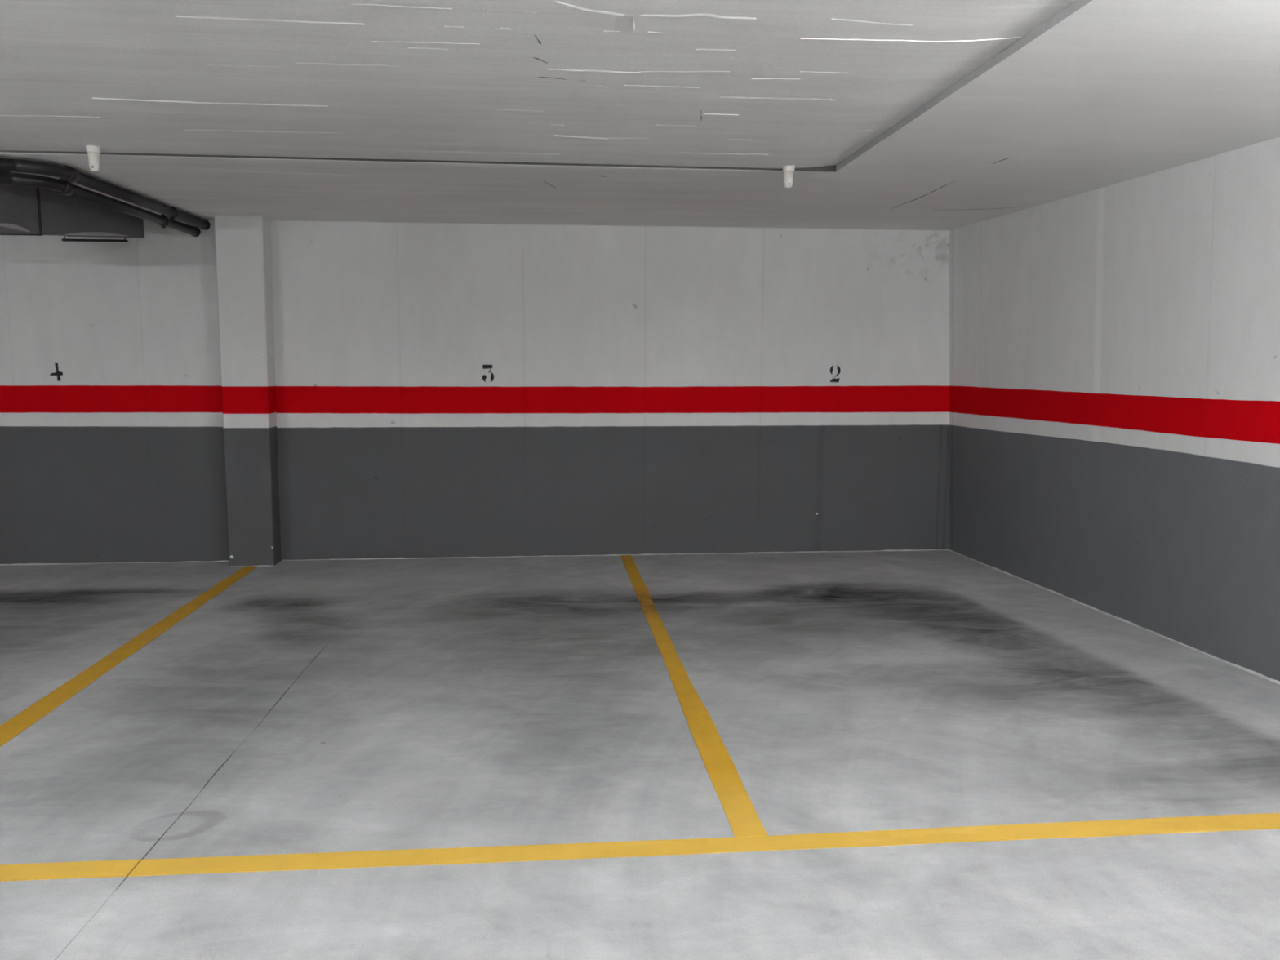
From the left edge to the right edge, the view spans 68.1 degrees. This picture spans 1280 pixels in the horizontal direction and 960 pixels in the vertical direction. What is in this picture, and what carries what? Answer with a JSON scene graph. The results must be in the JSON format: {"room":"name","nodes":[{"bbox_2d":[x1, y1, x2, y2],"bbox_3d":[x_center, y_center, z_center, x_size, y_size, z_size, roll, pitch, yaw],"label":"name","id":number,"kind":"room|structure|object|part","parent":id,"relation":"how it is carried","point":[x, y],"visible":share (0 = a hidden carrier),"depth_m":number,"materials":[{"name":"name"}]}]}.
{"room":"parking garage","nodes":[
{"label":"parking garage","id":0,"kind":"room"},
{"bbox_2d":[0,219,949,564],"bbox_3d":[-3.013,-0.722,7.247,12.400,2.770,0.300,0,7,-5],"label":"wall","id":1,"kind":"structure","parent":0,"point":[653,389],"depth_m":7.28,"materials":[{"name":"white paint"}]},
{"bbox_2d":[49,363,62,380],"bbox_3d":[-4.290,-0.794,6.962,0.091,0.130,0.003,0,7,-5],"label":"number","id":2,"kind":"object","parent":1,"relation":"attached to","point":[57,372],"visible":1,"depth_m":6.96,"materials":[{"name":"black paint"}]},
{"bbox_2d":[482,364,493,382],"bbox_3d":[-1.165,-0.817,7.263,0.090,0.133,0.003,0,7,-5],"label":"number","id":3,"kind":"object","parent":1,"relation":"attached to","point":[484,366],"visible":1,"depth_m":7.26,"materials":[{"name":"black paint"}]},
{"bbox_2d":[830,364,840,382],"bbox_3d":[1.549,-0.844,7.523,0.086,0.136,0.003,0,7,-5],"label":"number","id":4,"kind":"object","parent":1,"relation":"attached to","point":[833,380],"visible":1,"depth_m":7.52,"materials":[{"name":"black paint"}]},
{"bbox_2d":[0,549,1279,959],"bbox_3d":[-1.864,1.538,0.708,14.000,0.264,13.987,0,7,-5],"label":"floor","id":5,"kind":"structure","parent":0,"point":[306,706],"depth_m":3.62,"materials":[{"name":"concrete"}]},
{"bbox_2d":[0,565,257,746],"bbox_3d":[-2.697,0.903,4.935,0.129,0.003,4.323,0,7,-5],"label":"parking line","id":6,"kind":"object","parent":5,"relation":"on","point":[42,707],"visible":1,"depth_m":4.70,"materials":[{"name":"yellow paint"}]},
{"bbox_2d":[213,215,281,566],"bbox_3d":[-2.894,-0.634,7.027,0.349,2.549,0.218,0,7,-5],"label":"pillar","id":7,"kind":"structure","parent":5,"relation":"on","point":[242,243],"depth_m":6.93,"materials":[{"name":"white paint"}]},
{"bbox_2d":[0,813,1279,881],"bbox_3d":[-2.663,1.172,2.721,11.800,0.003,0.125,0,7,-5],"label":"parking line","id":8,"kind":"object","parent":5,"relation":"on","point":[477,855],"visible":1,"depth_m":2.95,"materials":[{"name":"yellow paint"}]},
{"bbox_2d":[619,555,767,836],"bbox_3d":[0.116,0.871,5.280,0.112,0.003,4.547,-1,7,-6],"label":"parking line","id":9,"kind":"object","parent":5,"relation":"on","point":[744,820],"visible":1,"depth_m":3.88,"materials":[{"name":"yellow paint"}]},
{"bbox_2d":[0,0,1279,230],"bbox_3d":[-2.103,-1.191,0.353,13.100,0.175,13.587,0,7,-5],"label":"ceiling","id":10,"kind":"structure","parent":0,"point":[1091,95],"depth_m":3.87,"materials":[{"name":"white concrete"}]},
{"bbox_2d":[0,170,144,242],"bbox_3d":[-3.717,-1.610,5.802,0.568,0.312,1.708,0,7,-2],"label":"ventilation duct","id":11,"kind":"object","parent":10,"relation":"hanging from","point":[24,210],"visible":0.96,"depth_m":5.66,"materials":[{"name":"grey metal"}]},
{"bbox_3d":[-3.810,-1.675,6.625,0.430,0.015,0.025,0,7,-5],"label":"hanger rail","id":12,"kind":"part","parent":11,"relation":"part of","materials":[{"name":"black metal"}]},
{"bbox_2d":[85,145,101,172],"bbox_3d":[-2.702,-1.588,4.691,0.066,0.118,0.066,0,7,-5],"label":"ceiling sensor","id":13,"kind":"object","parent":10,"relation":"attached to","point":[93,152],"visible":1,"depth_m":4.67,"materials":[{"name":"white plastic"}]},
{"bbox_2d":[0,172,200,236],"bbox_3d":[-3.327,-1.682,5.659,0.771,0.133,2.500,3,7,19],"label":"pipe","id":14,"kind":"object","parent":10,"relation":"hanging from","point":[60,186],"visible":0.98,"depth_m":5.41,"materials":[{"name":"plastic"}]},
{"bbox_2d":[0,158,209,230],"bbox_3d":[-3.266,-1.702,5.599,0.817,0.086,2.620,3,7,19],"label":"pipe","id":15,"kind":"object","parent":10,"relation":"hanging from","point":[68,174],"visible":1,"depth_m":5.32,"materials":[{"name":"plastic"}]},
{"bbox_2d":[782,165,795,188],"bbox_3d":[0.800,-1.633,5.106,0.066,0.118,0.066,0,7,-5],"label":"ceiling sensor","id":16,"kind":"object","parent":10,"relation":"attached to","point":[788,171],"visible":1,"depth_m":5.09,"materials":[{"name":"white plastic"}]},
{"bbox_2d":[949,137,1279,681],"bbox_3d":[3.674,0.044,1.114,0.420,2.770,13.536,-1,7,-9],"label":"wall","id":17,"kind":"structure","parent":0,"point":[1114,349],"depth_m":5.44,"materials":[{"name":"white paint"}]}
]}

